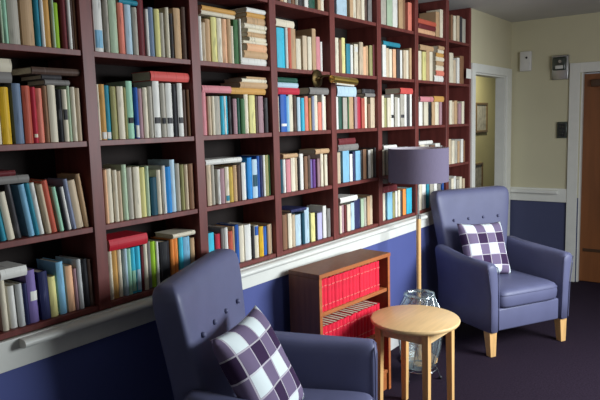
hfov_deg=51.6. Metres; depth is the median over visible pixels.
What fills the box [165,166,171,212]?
book
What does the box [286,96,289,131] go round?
book
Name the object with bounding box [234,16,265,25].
book
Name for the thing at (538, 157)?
wall
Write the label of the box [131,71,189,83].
book
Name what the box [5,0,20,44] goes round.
book
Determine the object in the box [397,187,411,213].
book
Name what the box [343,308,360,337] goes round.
book
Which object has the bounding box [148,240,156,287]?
book
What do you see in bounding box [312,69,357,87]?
picture light
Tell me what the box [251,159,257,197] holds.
book
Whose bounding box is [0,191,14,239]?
book
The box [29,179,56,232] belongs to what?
book
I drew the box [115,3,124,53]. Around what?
book
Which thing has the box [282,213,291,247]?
book
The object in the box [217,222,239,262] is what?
book
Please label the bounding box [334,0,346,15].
book
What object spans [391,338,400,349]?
baseboard
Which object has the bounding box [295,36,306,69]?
book
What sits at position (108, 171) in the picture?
book
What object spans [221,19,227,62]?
book
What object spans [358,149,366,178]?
book
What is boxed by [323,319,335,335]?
book
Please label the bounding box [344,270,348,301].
book
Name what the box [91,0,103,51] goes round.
book
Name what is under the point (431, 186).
book
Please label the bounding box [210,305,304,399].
throw pillow
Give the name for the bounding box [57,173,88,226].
book
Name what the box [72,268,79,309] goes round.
book
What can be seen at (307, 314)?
bookcase
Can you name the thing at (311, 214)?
book
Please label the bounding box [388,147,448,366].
floor lamp
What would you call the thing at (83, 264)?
book
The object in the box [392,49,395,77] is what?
book
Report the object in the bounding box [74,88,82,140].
book
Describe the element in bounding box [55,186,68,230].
book
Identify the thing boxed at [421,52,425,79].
book
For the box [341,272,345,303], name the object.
book
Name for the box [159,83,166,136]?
book
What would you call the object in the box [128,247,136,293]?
book
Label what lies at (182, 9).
book
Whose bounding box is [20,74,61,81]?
book
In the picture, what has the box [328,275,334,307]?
book
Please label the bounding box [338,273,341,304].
book
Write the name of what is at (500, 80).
trim
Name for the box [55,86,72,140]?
book
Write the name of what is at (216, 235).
book
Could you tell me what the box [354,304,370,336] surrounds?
book
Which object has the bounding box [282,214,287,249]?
book
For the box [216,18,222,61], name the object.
book
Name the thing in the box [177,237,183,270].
book
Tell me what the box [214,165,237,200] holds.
book
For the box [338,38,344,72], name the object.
book
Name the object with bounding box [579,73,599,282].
door
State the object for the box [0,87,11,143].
book
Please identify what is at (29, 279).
book
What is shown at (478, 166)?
framed picture
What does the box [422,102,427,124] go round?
book
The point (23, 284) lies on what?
book
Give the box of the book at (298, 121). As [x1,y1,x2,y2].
[296,97,300,130]
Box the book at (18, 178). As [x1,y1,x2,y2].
[0,174,28,184]
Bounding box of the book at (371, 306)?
[356,303,373,334]
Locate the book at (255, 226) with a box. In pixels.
[250,224,258,257]
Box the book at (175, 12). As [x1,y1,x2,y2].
[168,8,181,58]
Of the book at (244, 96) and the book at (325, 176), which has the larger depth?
the book at (325, 176)
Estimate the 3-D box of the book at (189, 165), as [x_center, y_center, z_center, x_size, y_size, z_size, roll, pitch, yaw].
[-0.532,-0.065,2.818,0.124,0.204,0.026,4,9,36]
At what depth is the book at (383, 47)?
4.13 m
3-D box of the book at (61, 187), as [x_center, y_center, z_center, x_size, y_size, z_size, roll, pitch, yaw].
[-0.911,0.028,2.323,0.122,0.163,0.037,4,9,36]
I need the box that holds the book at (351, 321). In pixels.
[337,311,353,336]
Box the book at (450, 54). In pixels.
[449,53,452,82]
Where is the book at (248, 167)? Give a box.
[241,157,252,198]
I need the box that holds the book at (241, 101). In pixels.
[239,99,245,133]
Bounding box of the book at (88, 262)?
[71,255,94,305]
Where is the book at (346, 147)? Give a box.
[337,144,358,150]
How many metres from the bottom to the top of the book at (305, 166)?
0.185 m
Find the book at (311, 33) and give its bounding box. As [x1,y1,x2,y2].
[295,29,315,70]
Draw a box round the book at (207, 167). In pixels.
[205,165,211,205]
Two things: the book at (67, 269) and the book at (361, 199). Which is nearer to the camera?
the book at (67, 269)
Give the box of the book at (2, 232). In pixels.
[0,213,6,240]
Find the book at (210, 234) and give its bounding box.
[208,232,213,251]
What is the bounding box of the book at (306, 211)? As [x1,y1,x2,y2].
[298,207,308,242]
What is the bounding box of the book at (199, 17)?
[198,16,202,60]
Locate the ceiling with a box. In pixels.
[418,0,599,21]
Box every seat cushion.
[302,388,372,399]
[497,269,556,307]
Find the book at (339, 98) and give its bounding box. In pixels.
[338,97,341,128]
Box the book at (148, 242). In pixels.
[147,241,151,288]
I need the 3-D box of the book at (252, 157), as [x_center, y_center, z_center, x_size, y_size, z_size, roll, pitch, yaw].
[-0.265,-0.123,3.201,0.142,0.210,0.020,4,9,36]
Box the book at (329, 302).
[326,277,331,309]
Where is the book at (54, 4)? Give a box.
[53,3,59,47]
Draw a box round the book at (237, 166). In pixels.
[236,165,240,200]
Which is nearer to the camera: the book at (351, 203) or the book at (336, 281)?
the book at (336, 281)
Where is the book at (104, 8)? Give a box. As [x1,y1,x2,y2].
[100,0,109,51]
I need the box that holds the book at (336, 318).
[324,315,342,335]
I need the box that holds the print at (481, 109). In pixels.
[477,105,485,130]
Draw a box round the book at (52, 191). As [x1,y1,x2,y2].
[48,186,63,230]
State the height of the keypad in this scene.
0.155 m
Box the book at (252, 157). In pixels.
[236,156,259,196]
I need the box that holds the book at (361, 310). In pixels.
[346,307,363,337]
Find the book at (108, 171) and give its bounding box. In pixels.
[102,168,113,222]
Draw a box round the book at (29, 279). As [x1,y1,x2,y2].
[10,268,38,322]
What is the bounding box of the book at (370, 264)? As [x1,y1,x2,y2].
[368,263,372,292]
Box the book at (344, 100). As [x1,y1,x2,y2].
[342,98,347,128]
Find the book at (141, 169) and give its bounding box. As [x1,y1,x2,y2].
[139,167,146,216]
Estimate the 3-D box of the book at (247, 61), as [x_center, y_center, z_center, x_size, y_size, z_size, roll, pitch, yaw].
[-0.280,-0.690,3.127,0.137,0.034,0.188,4,9,36]
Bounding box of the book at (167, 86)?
[164,83,173,136]
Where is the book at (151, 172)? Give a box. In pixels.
[148,169,161,213]
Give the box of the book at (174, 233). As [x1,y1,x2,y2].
[154,228,194,238]
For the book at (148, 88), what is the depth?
2.58 m
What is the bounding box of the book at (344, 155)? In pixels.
[337,151,348,181]
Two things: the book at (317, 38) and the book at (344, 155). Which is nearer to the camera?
the book at (317, 38)
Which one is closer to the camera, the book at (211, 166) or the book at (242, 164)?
the book at (211, 166)
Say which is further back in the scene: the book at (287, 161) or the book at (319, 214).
the book at (319, 214)
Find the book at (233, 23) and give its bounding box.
[230,20,238,63]
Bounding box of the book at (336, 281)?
[334,274,338,306]
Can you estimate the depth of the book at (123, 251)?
2.52 m
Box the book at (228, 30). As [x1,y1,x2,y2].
[226,19,231,62]
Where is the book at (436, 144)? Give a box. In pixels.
[425,143,439,146]
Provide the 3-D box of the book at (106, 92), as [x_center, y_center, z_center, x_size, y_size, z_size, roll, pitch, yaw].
[-0.801,-0.344,2.455,0.136,0.209,0.024,4,9,36]
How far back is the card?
5.26 m
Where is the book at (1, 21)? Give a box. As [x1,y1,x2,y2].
[0,0,3,42]
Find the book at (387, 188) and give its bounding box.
[383,184,396,192]
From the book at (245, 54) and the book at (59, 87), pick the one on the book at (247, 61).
the book at (245, 54)
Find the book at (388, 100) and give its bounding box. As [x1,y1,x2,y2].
[386,98,390,126]
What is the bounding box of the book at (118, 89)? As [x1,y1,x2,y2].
[115,86,125,138]
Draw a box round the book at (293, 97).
[292,96,296,130]
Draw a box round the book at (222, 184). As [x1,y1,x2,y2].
[214,168,224,203]
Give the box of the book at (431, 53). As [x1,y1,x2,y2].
[430,52,432,80]
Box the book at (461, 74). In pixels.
[453,56,463,83]
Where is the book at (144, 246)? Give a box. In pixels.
[139,244,148,289]
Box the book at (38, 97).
[35,88,44,142]
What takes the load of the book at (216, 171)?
on the bookcase at (87, 157)
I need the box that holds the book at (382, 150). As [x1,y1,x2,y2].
[382,150,384,175]
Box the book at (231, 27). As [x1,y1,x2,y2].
[230,26,233,62]
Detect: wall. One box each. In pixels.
[0,8,511,399]
[475,76,495,186]
[510,12,599,281]
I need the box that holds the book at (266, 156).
[265,155,268,195]
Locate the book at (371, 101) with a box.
[367,98,374,127]
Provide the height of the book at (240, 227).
0.183 m
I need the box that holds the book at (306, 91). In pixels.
[299,87,328,95]
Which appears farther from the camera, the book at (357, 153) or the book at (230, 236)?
the book at (357, 153)
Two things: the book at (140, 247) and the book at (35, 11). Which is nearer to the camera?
the book at (35, 11)
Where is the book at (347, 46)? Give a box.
[345,44,349,73]
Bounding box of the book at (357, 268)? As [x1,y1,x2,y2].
[356,267,359,297]
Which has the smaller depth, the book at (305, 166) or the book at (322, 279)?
the book at (322, 279)
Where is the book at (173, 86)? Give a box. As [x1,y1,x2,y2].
[171,84,177,136]
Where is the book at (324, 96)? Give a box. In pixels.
[324,96,325,129]
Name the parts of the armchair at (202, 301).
backrest, arm, arm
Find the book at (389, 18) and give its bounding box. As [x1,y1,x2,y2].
[386,0,392,26]
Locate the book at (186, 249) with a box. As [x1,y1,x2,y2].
[182,236,189,266]
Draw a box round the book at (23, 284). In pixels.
[7,279,29,324]
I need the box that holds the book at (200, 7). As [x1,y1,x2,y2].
[198,5,235,14]
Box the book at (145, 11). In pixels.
[143,9,149,55]
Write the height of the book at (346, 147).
0.038 m
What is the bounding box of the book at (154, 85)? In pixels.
[133,81,160,137]
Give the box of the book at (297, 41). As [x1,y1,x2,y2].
[295,39,300,68]
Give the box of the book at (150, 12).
[143,7,154,55]
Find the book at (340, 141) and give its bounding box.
[337,138,355,144]
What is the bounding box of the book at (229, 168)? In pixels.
[222,166,233,201]
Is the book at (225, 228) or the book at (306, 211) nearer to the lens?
the book at (225, 228)
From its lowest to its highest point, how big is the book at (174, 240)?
0.193 m
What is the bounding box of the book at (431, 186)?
[429,184,433,206]
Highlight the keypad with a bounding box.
[557,122,566,137]
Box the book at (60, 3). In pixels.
[53,0,67,48]
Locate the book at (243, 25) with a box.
[241,23,266,30]
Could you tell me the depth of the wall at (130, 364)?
2.63 m
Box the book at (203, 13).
[198,10,234,19]
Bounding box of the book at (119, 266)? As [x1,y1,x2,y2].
[116,249,122,296]
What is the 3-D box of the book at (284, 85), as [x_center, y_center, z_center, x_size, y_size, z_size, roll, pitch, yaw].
[-0.116,-0.616,3.349,0.134,0.026,0.181,4,9,36]
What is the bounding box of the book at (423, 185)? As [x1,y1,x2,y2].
[422,184,425,208]
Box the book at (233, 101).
[231,99,237,133]
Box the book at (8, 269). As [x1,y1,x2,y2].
[0,261,26,280]
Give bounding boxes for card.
[466,69,470,78]
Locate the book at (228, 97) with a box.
[227,96,231,133]
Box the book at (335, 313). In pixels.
[332,312,349,336]
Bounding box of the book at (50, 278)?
[47,274,58,316]
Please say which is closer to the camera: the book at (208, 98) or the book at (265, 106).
the book at (208, 98)
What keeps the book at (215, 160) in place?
on the book at (207, 167)
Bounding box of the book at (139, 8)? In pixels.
[133,0,145,55]
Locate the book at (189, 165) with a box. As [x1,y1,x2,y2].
[179,163,194,208]
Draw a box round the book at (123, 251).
[120,248,128,295]
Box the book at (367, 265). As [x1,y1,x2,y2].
[365,264,369,293]
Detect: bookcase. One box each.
[0,0,470,340]
[288,249,390,390]
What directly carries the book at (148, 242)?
on the bookcase at (87, 157)
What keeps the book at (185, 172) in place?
on the bookcase at (87, 157)
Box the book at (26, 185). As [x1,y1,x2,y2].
[22,182,39,235]
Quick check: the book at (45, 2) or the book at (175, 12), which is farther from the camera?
the book at (175, 12)
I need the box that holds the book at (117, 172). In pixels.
[116,171,122,220]
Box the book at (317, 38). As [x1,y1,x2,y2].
[316,37,319,69]
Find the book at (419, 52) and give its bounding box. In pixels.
[418,51,421,79]
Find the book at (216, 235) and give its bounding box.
[214,233,219,249]
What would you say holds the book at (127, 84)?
on the bookcase at (87, 157)
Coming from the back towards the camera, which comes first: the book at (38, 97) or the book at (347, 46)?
the book at (347, 46)
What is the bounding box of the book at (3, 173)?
[0,169,15,176]
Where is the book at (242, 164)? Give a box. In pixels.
[222,162,245,199]
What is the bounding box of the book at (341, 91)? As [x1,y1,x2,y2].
[336,86,356,96]
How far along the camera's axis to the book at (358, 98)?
3.92 m
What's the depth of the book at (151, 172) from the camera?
2.64 m
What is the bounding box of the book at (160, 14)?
[159,13,164,56]
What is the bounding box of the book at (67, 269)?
[62,263,75,311]
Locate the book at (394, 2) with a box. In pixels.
[392,0,396,26]
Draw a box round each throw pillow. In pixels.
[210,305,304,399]
[457,222,510,273]
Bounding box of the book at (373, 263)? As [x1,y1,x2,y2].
[371,261,375,291]
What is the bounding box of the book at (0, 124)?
[0,124,1,144]
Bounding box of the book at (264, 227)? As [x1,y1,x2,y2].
[259,225,266,254]
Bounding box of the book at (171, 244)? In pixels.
[150,236,174,275]
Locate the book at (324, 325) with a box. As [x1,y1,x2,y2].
[323,324,327,334]
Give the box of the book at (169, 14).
[168,13,173,57]
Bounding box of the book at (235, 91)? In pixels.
[214,88,265,95]
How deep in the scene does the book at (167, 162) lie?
2.71 m
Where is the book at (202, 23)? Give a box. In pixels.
[201,22,205,60]
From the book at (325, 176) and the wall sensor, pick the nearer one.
the book at (325, 176)
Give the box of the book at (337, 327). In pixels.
[323,317,339,335]
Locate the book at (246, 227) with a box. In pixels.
[230,222,251,260]
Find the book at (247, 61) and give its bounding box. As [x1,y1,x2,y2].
[242,57,266,65]
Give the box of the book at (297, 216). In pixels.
[291,213,300,245]
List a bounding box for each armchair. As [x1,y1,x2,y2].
[152,249,377,399]
[430,185,573,356]
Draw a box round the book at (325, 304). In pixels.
[322,277,327,310]
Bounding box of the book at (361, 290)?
[359,266,363,296]
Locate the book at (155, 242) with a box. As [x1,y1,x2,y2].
[154,241,159,284]
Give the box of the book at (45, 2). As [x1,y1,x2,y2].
[42,0,50,46]
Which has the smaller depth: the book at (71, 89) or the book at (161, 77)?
the book at (71, 89)
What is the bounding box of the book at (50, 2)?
[48,0,55,47]
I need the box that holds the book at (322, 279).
[322,279,323,311]
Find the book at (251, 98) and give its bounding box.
[248,95,255,132]
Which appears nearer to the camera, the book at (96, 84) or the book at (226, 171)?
the book at (96, 84)
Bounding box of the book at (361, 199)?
[358,198,363,226]
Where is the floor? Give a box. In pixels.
[383,280,599,399]
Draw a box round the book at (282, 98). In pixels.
[278,95,286,131]
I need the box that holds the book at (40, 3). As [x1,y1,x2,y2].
[38,0,45,46]
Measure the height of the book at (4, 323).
0.180 m
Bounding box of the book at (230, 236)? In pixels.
[227,230,232,249]
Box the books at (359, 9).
[115,0,465,258]
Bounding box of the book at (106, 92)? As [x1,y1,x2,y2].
[104,85,111,139]
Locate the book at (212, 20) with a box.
[201,17,217,61]
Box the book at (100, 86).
[98,84,106,139]
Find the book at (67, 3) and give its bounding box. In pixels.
[64,0,72,48]
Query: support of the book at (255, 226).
on the bookcase at (87, 157)
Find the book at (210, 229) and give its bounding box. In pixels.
[208,226,223,248]
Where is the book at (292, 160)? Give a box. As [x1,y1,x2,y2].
[284,158,295,190]
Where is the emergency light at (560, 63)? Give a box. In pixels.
[552,54,568,79]
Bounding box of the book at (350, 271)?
[348,269,352,300]
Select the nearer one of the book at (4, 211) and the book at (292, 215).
the book at (4, 211)
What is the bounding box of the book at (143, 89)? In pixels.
[137,87,148,137]
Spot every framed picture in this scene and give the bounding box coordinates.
[475,103,487,132]
[475,162,482,186]
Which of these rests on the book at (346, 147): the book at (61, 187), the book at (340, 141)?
the book at (340, 141)
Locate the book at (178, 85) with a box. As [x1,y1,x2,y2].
[173,83,183,136]
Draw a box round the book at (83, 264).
[64,254,89,306]
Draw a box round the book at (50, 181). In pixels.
[45,178,75,228]
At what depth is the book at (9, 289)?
2.14 m
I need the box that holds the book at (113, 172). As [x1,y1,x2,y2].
[111,170,118,221]
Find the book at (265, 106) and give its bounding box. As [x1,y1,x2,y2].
[263,98,267,132]
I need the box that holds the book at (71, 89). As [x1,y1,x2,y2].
[69,87,77,140]
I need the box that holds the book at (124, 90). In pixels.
[123,87,127,138]
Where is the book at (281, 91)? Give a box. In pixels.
[278,87,299,94]
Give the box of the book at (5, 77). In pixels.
[0,72,11,83]
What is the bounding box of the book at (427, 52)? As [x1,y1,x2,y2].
[421,51,429,80]
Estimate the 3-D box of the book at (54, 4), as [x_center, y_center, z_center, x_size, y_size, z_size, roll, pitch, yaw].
[-0.926,-0.628,2.262,0.139,0.160,0.020,4,9,36]
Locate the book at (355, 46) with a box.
[350,44,357,73]
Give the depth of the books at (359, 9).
3.98 m
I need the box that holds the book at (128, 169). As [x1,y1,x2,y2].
[126,167,133,218]
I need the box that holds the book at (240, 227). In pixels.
[238,224,244,261]
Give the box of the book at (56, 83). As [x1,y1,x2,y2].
[27,80,69,86]
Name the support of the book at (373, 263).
on the bookcase at (307, 314)
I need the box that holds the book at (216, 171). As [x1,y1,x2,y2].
[214,169,220,203]
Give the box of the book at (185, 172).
[183,164,188,209]
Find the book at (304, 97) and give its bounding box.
[300,96,308,130]
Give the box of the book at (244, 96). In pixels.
[228,94,248,132]
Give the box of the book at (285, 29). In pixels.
[284,28,287,67]
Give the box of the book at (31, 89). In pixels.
[29,87,38,142]
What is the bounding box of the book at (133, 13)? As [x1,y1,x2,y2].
[130,7,138,54]
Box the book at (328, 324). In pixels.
[323,322,331,335]
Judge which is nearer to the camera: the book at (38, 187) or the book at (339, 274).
the book at (38, 187)
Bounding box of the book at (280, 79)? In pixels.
[277,77,297,82]
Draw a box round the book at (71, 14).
[69,0,74,48]
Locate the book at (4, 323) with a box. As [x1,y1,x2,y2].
[0,280,8,330]
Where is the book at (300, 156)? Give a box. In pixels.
[294,154,303,189]
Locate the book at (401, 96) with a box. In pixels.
[394,94,404,126]
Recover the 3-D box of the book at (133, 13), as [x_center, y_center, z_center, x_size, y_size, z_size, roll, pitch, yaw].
[-0.708,-0.681,2.531,0.123,0.188,0.023,4,9,36]
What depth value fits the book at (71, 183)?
2.32 m
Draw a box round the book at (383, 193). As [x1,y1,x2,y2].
[383,193,384,220]
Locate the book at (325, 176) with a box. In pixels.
[323,154,327,184]
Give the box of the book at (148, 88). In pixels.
[137,86,153,137]
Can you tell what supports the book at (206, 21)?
on the bookcase at (87, 157)
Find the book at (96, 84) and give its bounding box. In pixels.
[96,84,101,139]
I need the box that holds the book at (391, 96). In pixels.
[382,94,393,126]
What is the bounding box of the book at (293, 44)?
[291,29,295,68]
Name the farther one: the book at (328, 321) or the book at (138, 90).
the book at (328, 321)
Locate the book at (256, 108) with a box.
[255,96,257,132]
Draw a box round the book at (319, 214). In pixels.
[309,211,321,238]
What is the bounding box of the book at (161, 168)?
[141,165,166,213]
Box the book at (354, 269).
[352,268,356,299]
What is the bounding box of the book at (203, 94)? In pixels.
[202,93,206,134]
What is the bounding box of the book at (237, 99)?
[231,98,240,133]
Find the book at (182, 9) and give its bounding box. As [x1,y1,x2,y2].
[178,7,186,58]
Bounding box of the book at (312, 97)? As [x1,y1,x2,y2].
[308,96,314,130]
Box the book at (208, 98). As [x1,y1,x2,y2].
[205,96,211,134]
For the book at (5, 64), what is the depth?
2.07 m
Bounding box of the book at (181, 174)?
[179,164,184,209]
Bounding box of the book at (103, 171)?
[102,170,109,223]
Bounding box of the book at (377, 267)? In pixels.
[375,260,379,290]
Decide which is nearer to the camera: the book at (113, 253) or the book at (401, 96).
the book at (113, 253)
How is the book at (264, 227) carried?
on the bookcase at (87, 157)
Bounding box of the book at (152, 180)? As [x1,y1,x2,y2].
[149,177,157,214]
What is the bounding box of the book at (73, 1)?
[72,0,77,49]
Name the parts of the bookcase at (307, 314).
panel, panel, shelf, panel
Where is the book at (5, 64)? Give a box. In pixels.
[0,58,11,71]
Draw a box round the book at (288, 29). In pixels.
[287,28,291,68]
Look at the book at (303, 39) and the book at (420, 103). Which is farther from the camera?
the book at (420, 103)
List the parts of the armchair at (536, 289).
arm, backrest, leg, seat, arm, leg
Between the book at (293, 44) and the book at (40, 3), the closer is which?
the book at (40, 3)
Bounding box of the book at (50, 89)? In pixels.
[32,85,58,141]
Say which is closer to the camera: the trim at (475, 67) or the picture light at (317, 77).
the picture light at (317, 77)
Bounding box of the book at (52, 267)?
[36,257,66,314]
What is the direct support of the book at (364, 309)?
on the bookcase at (307, 314)
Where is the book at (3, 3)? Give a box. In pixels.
[1,0,8,43]
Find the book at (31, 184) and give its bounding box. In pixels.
[27,182,43,234]
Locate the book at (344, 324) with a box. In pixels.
[329,314,346,336]
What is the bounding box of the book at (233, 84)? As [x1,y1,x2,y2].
[220,82,267,88]
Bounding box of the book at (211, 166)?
[210,165,214,204]
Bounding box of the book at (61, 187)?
[48,185,71,229]
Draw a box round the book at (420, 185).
[419,184,421,209]
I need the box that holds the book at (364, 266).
[362,265,366,295]
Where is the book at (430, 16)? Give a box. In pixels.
[419,11,439,36]
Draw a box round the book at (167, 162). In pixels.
[148,159,176,211]
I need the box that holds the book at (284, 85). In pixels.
[278,82,297,87]
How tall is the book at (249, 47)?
0.034 m
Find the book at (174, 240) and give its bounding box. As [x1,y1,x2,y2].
[173,238,178,272]
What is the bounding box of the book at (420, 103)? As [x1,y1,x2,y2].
[419,102,422,125]
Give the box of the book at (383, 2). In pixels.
[381,0,385,24]
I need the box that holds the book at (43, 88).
[34,86,49,142]
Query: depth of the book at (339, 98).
3.74 m
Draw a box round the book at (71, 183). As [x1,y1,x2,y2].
[67,179,82,227]
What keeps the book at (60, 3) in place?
on the bookcase at (87, 157)
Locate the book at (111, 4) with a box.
[107,0,118,52]
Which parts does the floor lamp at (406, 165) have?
stem, lamp shade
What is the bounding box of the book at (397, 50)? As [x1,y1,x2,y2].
[396,49,399,77]
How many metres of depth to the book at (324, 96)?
3.62 m
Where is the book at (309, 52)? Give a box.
[307,37,311,69]
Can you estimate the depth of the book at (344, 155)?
3.81 m
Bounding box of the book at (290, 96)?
[286,95,292,130]
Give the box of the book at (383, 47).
[381,45,385,76]
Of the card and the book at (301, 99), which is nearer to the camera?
the book at (301, 99)
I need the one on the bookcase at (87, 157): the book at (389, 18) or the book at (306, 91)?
the book at (389, 18)
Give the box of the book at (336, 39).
[335,38,338,72]
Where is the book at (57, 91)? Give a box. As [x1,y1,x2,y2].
[55,89,63,141]
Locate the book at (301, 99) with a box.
[300,98,304,130]
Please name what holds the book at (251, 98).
on the bookcase at (87, 157)
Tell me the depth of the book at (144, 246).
2.60 m
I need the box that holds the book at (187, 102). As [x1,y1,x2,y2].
[185,90,190,135]
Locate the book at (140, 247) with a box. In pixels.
[138,245,144,290]
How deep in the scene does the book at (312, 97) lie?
3.51 m
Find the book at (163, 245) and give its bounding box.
[148,238,169,282]
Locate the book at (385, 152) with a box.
[384,151,387,174]
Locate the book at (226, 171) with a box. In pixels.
[214,166,229,202]
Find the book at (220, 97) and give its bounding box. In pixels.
[219,96,224,134]
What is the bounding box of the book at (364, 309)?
[349,305,366,337]
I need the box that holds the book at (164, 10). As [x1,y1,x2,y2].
[158,7,170,57]
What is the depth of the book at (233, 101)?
2.99 m
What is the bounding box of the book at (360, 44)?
[346,42,362,74]
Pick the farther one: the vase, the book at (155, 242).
the vase
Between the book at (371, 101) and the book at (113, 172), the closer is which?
the book at (113, 172)
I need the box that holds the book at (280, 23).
[276,18,293,28]
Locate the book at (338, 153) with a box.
[337,152,340,182]
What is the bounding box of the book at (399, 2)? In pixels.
[397,0,402,28]
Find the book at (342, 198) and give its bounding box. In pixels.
[338,194,357,203]
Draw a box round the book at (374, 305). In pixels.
[359,301,375,332]
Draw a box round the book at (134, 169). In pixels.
[126,166,141,217]
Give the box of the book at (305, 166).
[303,156,307,188]
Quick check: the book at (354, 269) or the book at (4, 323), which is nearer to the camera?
the book at (4, 323)
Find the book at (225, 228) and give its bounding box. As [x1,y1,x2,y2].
[208,225,227,248]
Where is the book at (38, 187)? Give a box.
[34,183,51,233]
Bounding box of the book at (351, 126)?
[349,97,353,128]
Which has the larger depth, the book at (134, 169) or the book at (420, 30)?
the book at (420, 30)
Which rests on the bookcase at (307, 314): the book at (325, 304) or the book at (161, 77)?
the book at (325, 304)
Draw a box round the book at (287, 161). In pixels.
[285,159,290,191]
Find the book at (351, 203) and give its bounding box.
[345,202,354,229]
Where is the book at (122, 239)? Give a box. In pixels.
[106,230,147,251]
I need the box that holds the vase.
[398,291,442,383]
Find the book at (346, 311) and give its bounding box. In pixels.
[339,309,356,337]
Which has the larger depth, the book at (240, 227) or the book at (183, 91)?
the book at (240, 227)
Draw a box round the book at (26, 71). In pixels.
[11,67,79,77]
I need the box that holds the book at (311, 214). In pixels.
[309,212,314,241]
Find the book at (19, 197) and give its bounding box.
[10,183,34,236]
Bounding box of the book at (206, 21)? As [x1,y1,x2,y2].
[201,19,210,60]
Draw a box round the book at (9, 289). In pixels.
[4,283,17,328]
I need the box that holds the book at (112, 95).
[108,86,117,138]
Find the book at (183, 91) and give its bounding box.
[182,90,186,135]
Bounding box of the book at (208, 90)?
[201,85,231,94]
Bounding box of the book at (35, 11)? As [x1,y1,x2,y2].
[31,0,40,45]
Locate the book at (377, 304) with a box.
[362,300,378,310]
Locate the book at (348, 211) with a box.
[340,203,350,230]
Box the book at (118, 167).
[103,164,128,219]
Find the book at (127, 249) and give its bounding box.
[126,248,132,294]
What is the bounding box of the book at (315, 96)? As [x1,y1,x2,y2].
[297,95,317,129]
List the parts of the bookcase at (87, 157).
shelf, shelf, shelf, shelf, shelf, shelf, shelf, shelf, shelf, shelf, shelf, shelf, shelf, shelf, shelf, shelf, shelf, shelf, shelf, shelf, shelf, shelf, shelf, shelf, shelf, shelf, shelf, shelf, shelf, shelf, shelf, shelf, shelf, shelf, shelf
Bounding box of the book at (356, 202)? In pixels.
[350,199,359,228]
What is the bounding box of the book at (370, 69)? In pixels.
[367,45,372,75]
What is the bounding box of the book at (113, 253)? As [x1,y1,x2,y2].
[111,250,118,298]
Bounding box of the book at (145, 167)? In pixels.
[128,165,150,215]
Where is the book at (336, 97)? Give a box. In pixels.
[336,97,338,128]
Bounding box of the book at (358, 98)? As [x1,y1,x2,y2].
[357,97,360,127]
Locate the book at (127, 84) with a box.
[105,81,134,138]
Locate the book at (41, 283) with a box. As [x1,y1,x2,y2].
[26,266,50,319]
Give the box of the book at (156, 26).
[152,9,160,56]
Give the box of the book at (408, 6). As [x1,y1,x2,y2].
[405,2,411,30]
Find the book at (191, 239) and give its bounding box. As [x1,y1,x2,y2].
[189,237,194,263]
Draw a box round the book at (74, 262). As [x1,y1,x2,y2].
[55,255,84,308]
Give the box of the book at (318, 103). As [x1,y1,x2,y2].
[317,102,321,129]
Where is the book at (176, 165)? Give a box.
[174,163,180,210]
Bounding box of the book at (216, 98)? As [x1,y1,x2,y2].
[214,96,220,134]
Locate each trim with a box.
[0,211,433,373]
[470,63,511,235]
[476,73,504,185]
[510,187,566,202]
[510,189,557,193]
[565,61,599,281]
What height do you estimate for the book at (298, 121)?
0.185 m
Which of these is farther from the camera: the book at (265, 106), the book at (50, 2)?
the book at (265, 106)
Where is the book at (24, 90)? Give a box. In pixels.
[20,86,33,142]
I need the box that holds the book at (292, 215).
[291,214,295,246]
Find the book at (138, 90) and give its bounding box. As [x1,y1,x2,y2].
[137,89,143,137]
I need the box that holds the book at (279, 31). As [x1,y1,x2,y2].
[276,27,284,67]
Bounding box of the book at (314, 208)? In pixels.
[307,204,326,237]
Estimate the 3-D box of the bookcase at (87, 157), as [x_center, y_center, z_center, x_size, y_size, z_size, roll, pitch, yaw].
[0.079,-0.570,3.674,0.238,1.625,4.370,4,9,36]
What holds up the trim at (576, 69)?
attached to the wall at (538, 157)
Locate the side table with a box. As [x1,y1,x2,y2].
[370,305,460,399]
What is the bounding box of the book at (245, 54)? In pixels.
[242,50,267,59]
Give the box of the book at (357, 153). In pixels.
[354,151,360,179]
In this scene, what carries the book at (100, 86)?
on the bookcase at (87, 157)
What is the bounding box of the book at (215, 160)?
[205,157,241,164]
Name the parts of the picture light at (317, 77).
wall plate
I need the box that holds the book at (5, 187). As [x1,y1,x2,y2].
[0,184,20,238]
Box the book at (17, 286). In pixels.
[4,279,25,326]
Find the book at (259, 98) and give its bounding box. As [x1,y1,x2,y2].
[257,96,263,132]
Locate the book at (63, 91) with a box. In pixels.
[60,89,69,141]
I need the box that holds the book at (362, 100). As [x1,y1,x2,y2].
[360,98,364,127]
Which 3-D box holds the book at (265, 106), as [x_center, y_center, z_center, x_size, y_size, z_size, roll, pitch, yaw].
[-0.217,-0.437,3.214,0.123,0.176,0.024,4,9,36]
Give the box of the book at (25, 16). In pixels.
[17,0,34,45]
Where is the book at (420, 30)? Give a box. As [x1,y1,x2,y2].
[418,28,434,35]
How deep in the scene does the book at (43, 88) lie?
2.20 m
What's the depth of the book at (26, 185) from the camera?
2.18 m
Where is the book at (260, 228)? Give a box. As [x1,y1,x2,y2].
[258,225,263,256]
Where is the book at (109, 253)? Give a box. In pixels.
[107,251,113,299]
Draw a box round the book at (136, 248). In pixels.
[133,245,141,291]
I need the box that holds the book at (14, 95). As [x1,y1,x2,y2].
[0,83,24,143]
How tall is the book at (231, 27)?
0.176 m
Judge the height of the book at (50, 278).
0.151 m
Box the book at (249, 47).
[242,43,266,52]
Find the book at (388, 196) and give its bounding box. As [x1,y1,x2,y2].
[385,192,391,219]
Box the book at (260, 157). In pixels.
[259,156,262,196]
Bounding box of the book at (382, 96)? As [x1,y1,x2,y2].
[382,96,383,126]
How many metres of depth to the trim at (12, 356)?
2.46 m
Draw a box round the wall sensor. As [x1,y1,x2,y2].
[520,51,531,71]
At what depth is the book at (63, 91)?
2.27 m
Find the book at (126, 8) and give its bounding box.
[123,4,132,54]
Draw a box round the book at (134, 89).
[132,87,139,137]
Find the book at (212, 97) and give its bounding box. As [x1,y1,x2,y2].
[210,96,215,134]
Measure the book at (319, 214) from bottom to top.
0.155 m

